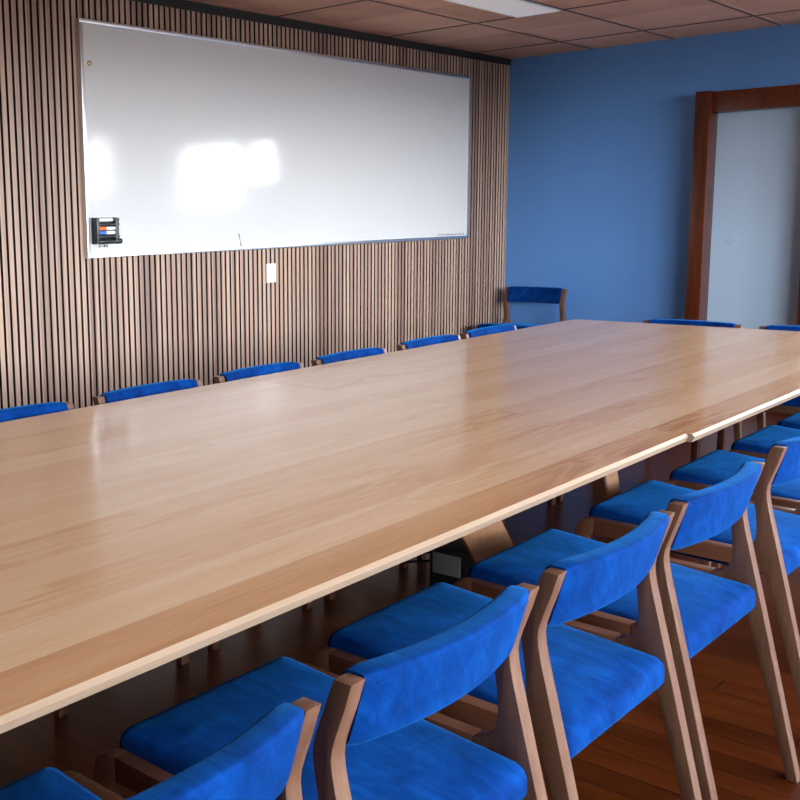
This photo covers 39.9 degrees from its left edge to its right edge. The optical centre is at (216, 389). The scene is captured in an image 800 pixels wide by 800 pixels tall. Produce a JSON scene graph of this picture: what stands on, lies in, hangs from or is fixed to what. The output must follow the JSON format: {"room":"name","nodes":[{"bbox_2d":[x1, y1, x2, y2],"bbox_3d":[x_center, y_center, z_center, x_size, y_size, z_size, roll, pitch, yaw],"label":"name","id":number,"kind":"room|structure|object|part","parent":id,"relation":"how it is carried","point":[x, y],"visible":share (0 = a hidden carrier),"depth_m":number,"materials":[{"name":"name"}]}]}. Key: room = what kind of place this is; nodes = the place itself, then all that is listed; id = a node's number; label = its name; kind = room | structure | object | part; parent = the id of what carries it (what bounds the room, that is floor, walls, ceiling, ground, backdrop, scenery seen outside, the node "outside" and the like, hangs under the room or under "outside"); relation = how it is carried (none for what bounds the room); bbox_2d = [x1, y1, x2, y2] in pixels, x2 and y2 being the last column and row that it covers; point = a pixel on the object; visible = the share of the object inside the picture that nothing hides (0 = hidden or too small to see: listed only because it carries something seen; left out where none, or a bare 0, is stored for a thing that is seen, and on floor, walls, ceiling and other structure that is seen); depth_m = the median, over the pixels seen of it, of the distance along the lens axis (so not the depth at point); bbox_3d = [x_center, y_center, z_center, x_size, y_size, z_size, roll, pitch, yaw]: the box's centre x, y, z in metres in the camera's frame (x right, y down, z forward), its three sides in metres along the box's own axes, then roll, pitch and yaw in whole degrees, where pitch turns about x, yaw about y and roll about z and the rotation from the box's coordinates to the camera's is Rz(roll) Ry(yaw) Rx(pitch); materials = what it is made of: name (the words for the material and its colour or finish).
{"room":"conference room","nodes":[
{"label":"conference room","id":0,"kind":"room"},
{"bbox_2d":[0,0,509,408],"bbox_3d":[-1.321,-0.684,5.036,0.062,2.575,10.800,8,13,43],"label":"wall","id":1,"kind":"structure","parent":0,"point":[75,328],"depth_m":6.14,"materials":[{"name":"brown wood"}]},
{"bbox_2d":[266,263,275,282],"bbox_3d":[0.345,-0.726,6.730,0.015,0.118,0.086,8,13,43],"label":"light switch","id":2,"kind":"object","parent":1,"relation":"attached to","point":[270,268],"visible":1,"depth_m":6.72,"materials":[{"name":"white plastic"}]},
{"bbox_2d":[76,18,470,257],"bbox_3d":[0.621,-1.528,6.896,0.030,1.212,3.797,8,13,43],"label":"whiteboard","id":3,"kind":"object","parent":1,"relation":"attached to","point":[195,143],"visible":1,"depth_m":6.51,"materials":[{"name":"grey ceramic"}]},
{"bbox_2d":[91,217,118,246],"bbox_3d":[-0.585,-0.828,5.681,0.048,0.155,0.154,8,13,43],"label":"holder","id":4,"kind":"object","parent":3,"relation":"attached to","point":[95,227],"visible":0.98,"depth_m":5.63,"materials":[{"name":"black plastic"}]},
{"bbox_2d":[100,231,115,234],"bbox_3d":[-0.571,-0.827,5.679,0.021,0.021,0.130,8,13,43],"label":"marker","id":5,"kind":"object","parent":4,"relation":"in","point":[101,232],"visible":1,"depth_m":5.66,"materials":[{"name":"white plastic"}]},
{"bbox_2d":[100,226,115,230],"bbox_3d":[-0.571,-0.848,5.675,0.021,0.021,0.130,8,13,43],"label":"marker","id":6,"kind":"object","parent":4,"relation":"in","point":[103,228],"visible":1,"depth_m":5.66,"materials":[{"name":"white plastic"}]},
{"bbox_2d":[99,222,119,225],"bbox_3d":[-0.568,-0.871,5.676,0.021,0.021,0.142,8,13,43],"label":"marker","id":7,"kind":"object","parent":4,"relation":"in","point":[102,223],"visible":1,"depth_m":5.66,"materials":[{"name":"black plastic"}]},
{"bbox_2d":[99,218,119,221],"bbox_3d":[-0.568,-0.893,5.672,0.021,0.021,0.142,8,13,43],"label":"marker","id":8,"kind":"object","parent":4,"relation":"in","point":[100,219],"visible":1,"depth_m":5.66,"materials":[{"name":"white plastic"}]},
{"bbox_2d":[100,234,119,238],"bbox_3d":[-0.566,-0.806,5.686,0.021,0.021,0.142,8,13,43],"label":"marker","id":9,"kind":"object","parent":4,"relation":"in","point":[113,235],"visible":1,"depth_m":5.67,"materials":[{"name":"black plastic"}]},
{"bbox_2d":[99,238,122,243],"bbox_3d":[-0.560,-0.783,5.696,0.028,0.028,0.158,8,13,43],"label":"marker","id":10,"kind":"object","parent":4,"relation":"in","point":[102,241],"visible":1,"depth_m":5.69,"materials":[{"name":"black plastic"}]},
{"bbox_2d":[130,0,510,65],"bbox_3d":[-1.328,-1.927,4.817,0.032,0.049,10.598,8,13,43],"label":"trim","id":11,"kind":"structure","parent":1,"relation":"attached to","point":[179,4],"depth_m":6.81,"materials":[{"name":"black"}]},
{"bbox_2d":[0,412,799,799],"bbox_3d":[1.194,0.969,2.885,6.960,0.100,10.800,8,13,43],"label":"floor","id":12,"kind":"structure","parent":0,"point":[631,759],"depth_m":3.11,"materials":[{"name":"brown wood"}]},
{"bbox_2d":[0,402,188,717],"bbox_3d":[-0.519,0.475,3.386,0.692,0.782,0.512,8,13,44],"label":"dining chair","id":13,"kind":"object","parent":12,"relation":"on","point":[25,411],"visible":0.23,"depth_m":3.52,"materials":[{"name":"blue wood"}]},
{"bbox_3d":[-0.671,0.129,3.473,0.103,0.122,0.447,8,13,44],"label":"backrest","id":14,"kind":"part","parent":13,"relation":"part of","materials":[{"name":"blue fabric"}]},
{"bbox_3d":[-0.461,0.676,3.025,0.071,0.497,0.032,8,13,44],"label":"leg","id":15,"kind":"part","parent":13,"relation":"part of","materials":[{"name":"brown wood"}]},
{"bbox_3d":[-0.519,0.425,3.716,0.226,0.775,0.032,8,13,44],"label":"leg","id":16,"kind":"part","parent":13,"relation":"part of","materials":[{"name":"brown wood"}]},
{"bbox_3d":[-0.127,0.615,3.363,0.071,0.497,0.032,8,13,44],"label":"leg","id":17,"kind":"part","parent":13,"relation":"part of","materials":[{"name":"brown wood"}]},
{"bbox_2d":[0,697,320,799],"bbox_3d":[-0.194,0.790,1.396,0.692,0.782,0.512,8,13,43],"label":"dining chair","id":18,"kind":"object","parent":12,"relation":"on","point":[265,761],"visible":1,"depth_m":1.29,"materials":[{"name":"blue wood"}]},
{"bbox_3d":[-0.224,0.706,1.410,0.544,0.109,0.445,8,13,43],"label":"seat","id":19,"kind":"part","parent":18,"relation":"part of","materials":[{"name":"blue fabric"}]},
{"bbox_3d":[-0.250,0.870,1.802,0.071,0.497,0.032,8,13,43],"label":"leg","id":20,"kind":"part","parent":18,"relation":"part of","materials":[{"name":"brown wood"}]},
{"bbox_3d":[-0.086,0.672,1.607,0.396,0.051,0.031,8,13,43],"label":"rail","id":21,"kind":"part","parent":18,"relation":"part of","materials":[{"name":"brown wood"}]},
{"bbox_3d":[-0.054,0.483,1.205,0.103,0.122,0.447,8,13,43],"label":"backrest","id":22,"kind":"part","parent":18,"relation":"part of","materials":[{"name":"blue fabric"}]},
{"bbox_3d":[0.141,0.785,1.408,0.226,0.775,0.032,8,13,43],"label":"leg","id":23,"kind":"part","parent":18,"relation":"part of","materials":[{"name":"brown wood"}]},
{"bbox_2d":[92,379,312,649],"bbox_3d":[-0.089,0.394,3.834,0.692,0.782,0.512,8,13,43],"label":"dining chair","id":24,"kind":"object","parent":12,"relation":"on","point":[144,390],"visible":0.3,"depth_m":3.89,"materials":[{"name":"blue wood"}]},
{"bbox_3d":[-0.423,0.406,3.824,0.226,0.775,0.032,8,13,43],"label":"leg","id":25,"kind":"part","parent":24,"relation":"part of","materials":[{"name":"brown wood"}]},
{"bbox_3d":[-0.242,0.049,3.920,0.103,0.122,0.447,8,13,43],"label":"backrest","id":26,"kind":"part","parent":24,"relation":"part of","materials":[{"name":"blue fabric"}]},
{"bbox_3d":[-0.092,0.344,4.165,0.226,0.775,0.032,8,13,43],"label":"leg","id":27,"kind":"part","parent":24,"relation":"part of","materials":[{"name":"brown wood"}]},
{"bbox_3d":[-0.028,0.596,3.474,0.071,0.497,0.032,8,13,43],"label":"leg","id":28,"kind":"part","parent":24,"relation":"part of","materials":[{"name":"brown wood"}]},
{"bbox_3d":[0.304,0.534,3.815,0.071,0.497,0.032,8,13,43],"label":"leg","id":29,"kind":"part","parent":24,"relation":"part of","materials":[{"name":"brown wood"}]},
{"bbox_2d":[213,361,408,600],"bbox_3d":[0.330,0.317,4.258,0.692,0.782,0.512,8,13,43],"label":"dining chair","id":30,"kind":"object","parent":12,"relation":"on","point":[253,371],"visible":0.21,"depth_m":4.31,"materials":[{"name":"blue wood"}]},
{"bbox_3d":[-0.004,0.329,4.246,0.226,0.775,0.032,8,13,43],"label":"leg","id":31,"kind":"part","parent":30,"relation":"part of","materials":[{"name":"brown wood"}]},
{"bbox_3d":[0.177,-0.028,4.343,0.103,0.122,0.447,8,13,43],"label":"backrest","id":32,"kind":"part","parent":30,"relation":"part of","materials":[{"name":"blue fabric"}]},
{"bbox_3d":[0.393,0.519,3.897,0.071,0.497,0.032,8,13,43],"label":"leg","id":33,"kind":"part","parent":30,"relation":"part of","materials":[{"name":"brown wood"}]},
{"bbox_3d":[0.723,0.457,4.240,0.071,0.497,0.032,8,13,43],"label":"leg","id":34,"kind":"part","parent":30,"relation":"part of","materials":[{"name":"brown wood"}]},
{"bbox_2d":[94,583,547,799],"bbox_3d":[0.206,0.715,1.808,0.692,0.782,0.512,8,13,44],"label":"dining chair","id":35,"kind":"object","parent":12,"relation":"on","point":[379,733],"visible":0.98,"depth_m":1.75,"materials":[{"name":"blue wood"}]},
{"bbox_3d":[-0.181,0.856,1.876,0.071,0.497,0.032,8,13,44],"label":"leg","id":36,"kind":"part","parent":35,"relation":"part of","materials":[{"name":"brown wood"}]},
{"bbox_3d":[-0.018,0.659,1.679,0.396,0.051,0.031,8,13,44],"label":"rail","id":37,"kind":"part","parent":35,"relation":"part of","materials":[{"name":"brown wood"}]},
{"bbox_3d":[0.176,0.632,1.823,0.544,0.109,0.445,8,13,44],"label":"seat","id":38,"kind":"part","parent":35,"relation":"part of","materials":[{"name":"blue fabric"}]},
{"bbox_3d":[0.206,0.772,1.478,0.226,0.775,0.032,8,13,44],"label":"leg","id":39,"kind":"part","parent":35,"relation":"part of","materials":[{"name":"brown wood"}]},
{"bbox_3d":[0.317,0.598,2.018,0.396,0.051,0.031,8,13,44],"label":"rail","id":40,"kind":"part","parent":35,"relation":"part of","materials":[{"name":"brown wood"}]},
{"bbox_3d":[0.345,0.409,1.616,0.103,0.122,0.447,8,13,44],"label":"backrest","id":41,"kind":"part","parent":35,"relation":"part of","materials":[{"name":"blue fabric"}]},
{"bbox_3d":[0.541,0.711,1.817,0.226,0.775,0.032,8,13,44],"label":"leg","id":42,"kind":"part","parent":35,"relation":"part of","materials":[{"name":"brown wood"}]},
{"bbox_2d":[0,379,688,733],"bbox_3d":[-0.275,0.602,2.623,1.696,0.764,2.850,8,13,43],"label":"conference table","id":43,"kind":"object","parent":12,"relation":"on","point":[140,535],"visible":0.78,"depth_m":2.37,"materials":[{"name":"brown wood"}]},
{"bbox_3d":[0.811,0.528,3.073,0.509,0.726,0.046,-1,9,-1],"label":"leg","id":44,"kind":"part","parent":43,"relation":"part of","materials":[{"name":"brown wood"}]},
{"bbox_2d":[311,347,425,559],"bbox_3d":[0.745,0.243,4.671,0.692,0.782,0.512,8,13,43],"label":"dining chair","id":45,"kind":"object","parent":12,"relation":"on","point":[358,353],"visible":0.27,"depth_m":4.73,"materials":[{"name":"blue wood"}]},
{"bbox_3d":[0.411,0.255,4.659,0.226,0.775,0.032,8,13,43],"label":"leg","id":46,"kind":"part","parent":45,"relation":"part of","materials":[{"name":"brown wood"}]},
{"bbox_3d":[0.592,-0.102,4.756,0.103,0.122,0.447,8,13,43],"label":"backrest","id":47,"kind":"part","parent":45,"relation":"part of","materials":[{"name":"blue fabric"}]},
{"bbox_3d":[0.808,0.444,4.310,0.071,0.497,0.032,8,13,43],"label":"leg","id":48,"kind":"part","parent":45,"relation":"part of","materials":[{"name":"brown wood"}]},
{"bbox_2d":[400,559,429,563],"bbox_3d":[0.548,0.676,4.201,0.665,0.087,0.072,3,10,25],"label":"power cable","id":49,"kind":"object","parent":12,"relation":"on","point":[428,560],"visible":0.16,"depth_m":4.09,"materials":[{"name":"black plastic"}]},
{"bbox_2d":[430,538,474,585],"bbox_3d":[0.917,0.661,3.995,0.200,0.165,0.156,8,13,43],"label":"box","id":50,"kind":"object","parent":12,"relation":"on","point":[451,562],"visible":0.56,"depth_m":3.95,"materials":[{"name":"black plastic"}]},
{"bbox_3d":[0.847,0.646,3.956,0.116,0.078,0.006,8,13,43],"label":"plate","id":51,"kind":"part","parent":50,"relation":"part of","materials":[{"name":"grey plastic"}]},
{"bbox_2d":[396,335,554,525],"bbox_3d":[1.185,0.161,5.126,0.692,0.782,0.512,8,13,43],"label":"dining chair","id":52,"kind":"object","parent":12,"relation":"on","point":[432,340],"visible":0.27,"depth_m":5.18,"materials":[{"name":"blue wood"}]},
{"bbox_3d":[0.851,0.172,5.116,0.226,0.775,0.032,8,13,43],"label":"leg","id":53,"kind":"part","parent":52,"relation":"part of","materials":[{"name":"brown wood"}]},
{"bbox_3d":[1.033,-0.185,5.212,0.103,0.122,0.447,8,13,43],"label":"backrest","id":54,"kind":"part","parent":52,"relation":"part of","materials":[{"name":"blue fabric"}]},
{"bbox_3d":[1.578,0.301,5.105,0.071,0.497,0.032,8,13,43],"label":"leg","id":55,"kind":"part","parent":52,"relation":"part of","materials":[{"name":"brown wood"}]},
{"bbox_2d":[308,510,701,799],"bbox_3d":[0.608,0.641,2.220,0.692,0.782,0.512,8,13,43],"label":"dining chair","id":56,"kind":"object","parent":12,"relation":"on","point":[579,678],"visible":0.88,"depth_m":2.10,"materials":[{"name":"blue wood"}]},
{"bbox_3d":[0.220,0.782,2.285,0.071,0.497,0.032,8,13,43],"label":"leg","id":57,"kind":"part","parent":56,"relation":"part of","materials":[{"name":"brown wood"}]},
{"bbox_3d":[0.384,0.585,2.090,0.396,0.051,0.031,8,13,43],"label":"rail","id":58,"kind":"part","parent":56,"relation":"part of","materials":[{"name":"brown wood"}]},
{"bbox_3d":[0.577,0.557,2.235,0.544,0.109,0.445,8,13,43],"label":"seat","id":59,"kind":"part","parent":56,"relation":"part of","materials":[{"name":"blue fabric"}]},
{"bbox_3d":[0.716,0.523,2.431,0.396,0.051,0.031,8,13,43],"label":"rail","id":60,"kind":"part","parent":56,"relation":"part of","materials":[{"name":"brown wood"}]},
{"bbox_3d":[0.610,0.698,1.890,0.226,0.775,0.032,8,13,43],"label":"leg","id":61,"kind":"part","parent":56,"relation":"part of","materials":[{"name":"brown wood"}]},
{"bbox_3d":[0.748,0.335,2.029,0.103,0.122,0.447,8,13,43],"label":"backrest","id":62,"kind":"part","parent":56,"relation":"part of","materials":[{"name":"blue fabric"}]},
{"bbox_3d":[0.942,0.636,2.232,0.226,0.775,0.032,8,13,43],"label":"leg","id":63,"kind":"part","parent":56,"relation":"part of","materials":[{"name":"brown wood"}]},
{"bbox_2d":[461,325,562,500],"bbox_3d":[1.578,0.087,5.532,0.692,0.782,0.512,8,13,43],"label":"dining chair","id":64,"kind":"object","parent":12,"relation":"on","point":[483,331],"visible":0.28,"depth_m":5.59,"materials":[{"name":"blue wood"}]},
{"bbox_3d":[1.244,0.099,5.523,0.226,0.775,0.032,8,13,43],"label":"leg","id":65,"kind":"part","parent":64,"relation":"part of","materials":[{"name":"brown wood"}]},
{"bbox_3d":[1.426,-0.258,5.619,0.103,0.122,0.447,8,13,43],"label":"backrest","id":66,"kind":"part","parent":64,"relation":"part of","materials":[{"name":"blue fabric"}]},
{"bbox_3d":[1.638,0.289,5.171,0.071,0.497,0.032,8,13,43],"label":"leg","id":67,"kind":"part","parent":64,"relation":"part of","materials":[{"name":"brown wood"}]},
{"bbox_2d":[472,286,566,329],"bbox_3d":[2.396,-0.395,8.421,0.512,0.782,0.692,8,13,43],"label":"dining chair","id":68,"kind":"object","parent":12,"relation":"on","point":[552,295],"visible":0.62,"depth_m":8.47,"materials":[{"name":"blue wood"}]},
{"bbox_3d":[2.384,-0.444,8.752,0.032,0.775,0.226,8,13,43],"label":"leg","id":69,"kind":"part","parent":68,"relation":"part of","materials":[{"name":"brown wood"}]},
{"bbox_3d":[2.367,-0.469,8.380,0.445,0.109,0.544,8,13,43],"label":"seat","id":70,"kind":"part","parent":68,"relation":"part of","materials":[{"name":"blue fabric"}]},
{"bbox_3d":[2.530,-0.747,8.512,0.447,0.122,0.103,8,13,43],"label":"backrest","id":71,"kind":"part","parent":68,"relation":"part of","materials":[{"name":"blue fabric"}]},
{"bbox_3d":[2.731,-0.398,8.423,0.032,0.775,0.226,8,13,43],"label":"leg","id":72,"kind":"part","parent":68,"relation":"part of","materials":[{"name":"brown wood"}]},
{"bbox_2d":[245,319,799,542],"bbox_3d":[1.696,0.239,4.635,1.712,0.764,2.826,8,13,43],"label":"conference table","id":73,"kind":"object","parent":12,"relation":"on","point":[698,382],"visible":0.59,"depth_m":4.12,"materials":[{"name":"brown wood"}]},
{"bbox_3d":[1.301,0.441,3.553,0.046,0.726,0.509,-1,9,-1],"label":"leg","id":74,"kind":"part","parent":73,"relation":"part of","materials":[{"name":"brown wood"}]},
{"bbox_2d":[453,461,799,799],"bbox_3d":[0.999,0.567,2.629,0.692,0.782,0.512,8,13,44],"label":"dining chair","id":75,"kind":"object","parent":12,"relation":"on","point":[700,602],"visible":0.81,"depth_m":2.51,"materials":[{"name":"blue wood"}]},
{"bbox_3d":[0.611,0.709,2.696,0.071,0.497,0.032,8,13,44],"label":"leg","id":76,"kind":"part","parent":75,"relation":"part of","materials":[{"name":"brown wood"}]},
{"bbox_3d":[0.774,0.511,2.500,0.396,0.051,0.031,8,13,44],"label":"rail","id":77,"kind":"part","parent":75,"relation":"part of","materials":[{"name":"brown wood"}]},
{"bbox_3d":[0.968,0.484,2.643,0.544,0.109,0.445,8,13,44],"label":"seat","id":78,"kind":"part","parent":75,"relation":"part of","materials":[{"name":"blue fabric"}]},
{"bbox_3d":[1.109,0.450,2.839,0.396,0.051,0.031,8,13,44],"label":"rail","id":79,"kind":"part","parent":75,"relation":"part of","materials":[{"name":"brown wood"}]},
{"bbox_3d":[0.999,0.624,2.299,0.226,0.775,0.032,8,13,44],"label":"leg","id":80,"kind":"part","parent":75,"relation":"part of","materials":[{"name":"brown wood"}]},
{"bbox_3d":[1.138,0.261,2.437,0.103,0.122,0.447,8,13,44],"label":"backrest","id":81,"kind":"part","parent":75,"relation":"part of","materials":[{"name":"blue fabric"}]},
{"bbox_3d":[1.333,0.563,2.638,0.226,0.775,0.032,8,13,44],"label":"leg","id":82,"kind":"part","parent":75,"relation":"part of","materials":[{"name":"brown wood"}]},
{"bbox_2d":[575,436,799,710],"bbox_3d":[1.475,0.476,3.135,0.692,0.782,0.512,8,13,43],"label":"dining chair","id":83,"kind":"object","parent":12,"relation":"on","point":[775,530],"visible":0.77,"depth_m":2.87,"materials":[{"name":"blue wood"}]},
{"bbox_3d":[1.087,0.618,3.201,0.071,0.497,0.032,8,13,43],"label":"leg","id":84,"kind":"part","parent":83,"relation":"part of","materials":[{"name":"brown wood"}]},
{"bbox_3d":[1.251,0.420,3.005,0.396,0.051,0.031,8,13,43],"label":"rail","id":85,"kind":"part","parent":83,"relation":"part of","materials":[{"name":"brown wood"}]},
{"bbox_3d":[1.444,0.393,3.149,0.544,0.109,0.445,8,13,43],"label":"seat","id":86,"kind":"part","parent":83,"relation":"part of","materials":[{"name":"blue fabric"}]},
{"bbox_3d":[1.584,0.359,3.345,0.396,0.051,0.031,8,13,43],"label":"rail","id":87,"kind":"part","parent":83,"relation":"part of","materials":[{"name":"brown wood"}]},
{"bbox_3d":[1.476,0.533,2.805,0.226,0.775,0.032,8,13,43],"label":"leg","id":88,"kind":"part","parent":83,"relation":"part of","materials":[{"name":"brown wood"}]},
{"bbox_3d":[1.614,0.170,2.943,0.103,0.122,0.447,8,13,43],"label":"backrest","id":89,"kind":"part","parent":83,"relation":"part of","materials":[{"name":"blue fabric"}]},
{"bbox_3d":[1.809,0.472,3.145,0.226,0.775,0.032,8,13,43],"label":"leg","id":90,"kind":"part","parent":83,"relation":"part of","materials":[{"name":"brown wood"}]},
{"bbox_2d":[643,319,742,461],"bbox_3d":[2.418,0.046,5.686,0.512,0.782,0.692,8,13,43],"label":"dining chair","id":91,"kind":"object","parent":12,"relation":"on","point":[695,446],"visible":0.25,"depth_m":5.73,"materials":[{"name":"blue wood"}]},
{"bbox_3d":[2.552,-0.305,5.777,0.447,0.122,0.103,8,13,43],"label":"backrest","id":92,"kind":"part","parent":91,"relation":"part of","materials":[{"name":"blue fabric"}]},
{"bbox_3d":[2.379,0.250,5.323,0.032,0.497,0.071,8,13,43],"label":"leg","id":93,"kind":"part","parent":91,"relation":"part of","materials":[{"name":"brown wood"}]},
{"bbox_3d":[2.753,0.043,5.687,0.032,0.775,0.226,8,13,43],"label":"leg","id":94,"kind":"part","parent":91,"relation":"part of","materials":[{"name":"brown wood"}]},
{"bbox_2d":[663,450,799,565],"bbox_3d":[1.886,0.402,3.549,0.692,0.782,0.512,8,13,43],"label":"dining chair","id":95,"kind":"object","parent":12,"relation":"on","point":[716,466],"visible":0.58,"depth_m":3.55,"materials":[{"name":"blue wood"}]},
{"bbox_3d":[1.499,0.543,3.611,0.071,0.497,0.032,8,13,43],"label":"leg","id":96,"kind":"part","parent":95,"relation":"part of","materials":[{"name":"brown wood"}]},
{"bbox_3d":[1.828,0.482,3.955,0.071,0.497,0.032,7,13,43],"label":"leg","id":97,"kind":"part","parent":95,"relation":"part of","materials":[{"name":"brown wood"}]},
{"bbox_3d":[1.856,0.318,3.563,0.544,0.109,0.445,8,13,43],"label":"seat","id":98,"kind":"part","parent":95,"relation":"part of","materials":[{"name":"blue fabric"}]},
{"bbox_3d":[1.664,0.346,3.417,0.396,0.051,0.031,8,13,43],"label":"rail","id":99,"kind":"part","parent":95,"relation":"part of","materials":[{"name":"brown wood"}]},
{"bbox_2d":[711,425,799,567],"bbox_3d":[2.292,0.326,3.966,0.692,0.782,0.512,8,13,43],"label":"dining chair","id":100,"kind":"object","parent":12,"relation":"on","point":[757,444],"visible":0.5,"depth_m":4.01,"materials":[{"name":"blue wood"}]},
{"bbox_3d":[1.905,0.468,4.031,0.071,0.497,0.032,8,13,43],"label":"leg","id":101,"kind":"part","parent":100,"relation":"part of","materials":[{"name":"brown wood"}]},
{"bbox_3d":[2.069,0.270,3.836,0.396,0.051,0.031,8,13,43],"label":"rail","id":102,"kind":"part","parent":100,"relation":"part of","materials":[{"name":"brown wood"}]},
{"bbox_3d":[2.262,0.243,3.981,0.544,0.109,0.445,8,13,43],"label":"seat","id":103,"kind":"part","parent":100,"relation":"part of","materials":[{"name":"blue fabric"}]},
{"bbox_2d":[716,325,799,450],"bbox_3d":[2.851,0.104,5.274,0.512,0.782,0.692,8,13,43],"label":"dining chair","id":104,"kind":"object","parent":12,"relation":"on","point":[792,406],"visible":0.19,"depth_m":5.22,"materials":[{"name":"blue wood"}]},
{"bbox_3d":[2.466,0.262,5.241,0.032,0.497,0.071,8,13,43],"label":"leg","id":105,"kind":"part","parent":104,"relation":"part of","materials":[{"name":"brown wood"}]},
{"bbox_3d":[2.839,0.055,5.605,0.032,0.775,0.226,8,13,43],"label":"leg","id":106,"kind":"part","parent":104,"relation":"part of","materials":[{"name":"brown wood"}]},
{"bbox_3d":[2.633,0.092,5.043,0.450,0.037,0.023,8,13,43],"label":"rail","id":107,"kind":"part","parent":104,"relation":"part of","materials":[{"name":"brown wood"}]},
{"bbox_3d":[2.985,-0.247,5.366,0.447,0.122,0.103,8,13,43],"label":"backrest","id":108,"kind":"part","parent":104,"relation":"part of","materials":[{"name":"blue fabric"}]},
{"bbox_3d":[2.822,0.030,5.233,0.445,0.109,0.544,8,13,43],"label":"seat","id":109,"kind":"part","parent":104,"relation":"part of","materials":[{"name":"blue fabric"}]},
{"bbox_2d":[777,411,799,429],"bbox_3d":[2.652,0.260,4.335,0.692,0.782,0.512,7,13,43],"label":"dining chair","id":110,"kind":"object","parent":12,"relation":"on","point":[792,421],"visible":0.1,"depth_m":4.36,"materials":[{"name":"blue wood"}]},
{"bbox_2d":[187,0,799,58],"bbox_3d":[1.142,-1.671,2.459,6.960,0.100,10.800,8,13,43],"label":"ceiling","id":111,"kind":"structure","parent":0,"point":[370,17],"depth_m":6.83,"materials":[{"name":"tile"}]},
{"bbox_2d":[443,0,561,17],"bbox_3d":[1.577,-2.224,6.175,0.296,0.008,1.164,8,13,43],"label":"recessed light","id":112,"kind":"object","parent":111,"relation":"in","point":[513,8],"visible":1,"depth_m":6.33,"materials":[{"name":"white plastic"}]},
{"bbox_2d":[276,0,799,52],"bbox_3d":[1.133,-1.621,2.477,6.786,0.004,10.599,8,13,43],"label":"grid","id":113,"kind":"object","parent":111,"relation":"attached to","point":[567,10],"depth_m":6.85,"materials":[{"name":"grey metal"}]},
{"bbox_2d":[504,23,799,324],"bbox_3d":[4.884,-1.035,6.460,6.920,2.575,0.100,8,13,43],"label":"wall","id":114,"kind":"structure","parent":0,"point":[600,140],"depth_m":8.13,"materials":[{"name":"blue paint"}]},
{"bbox_2d":[684,84,799,328],"bbox_3d":[3.708,-0.961,7.407,0.827,2.172,0.200,8,13,43],"label":"door","id":115,"kind":"structure","parent":114,"relation":"in","point":[743,259],"depth_m":7.45,"materials":[{"name":"brown wood"}]}
]}

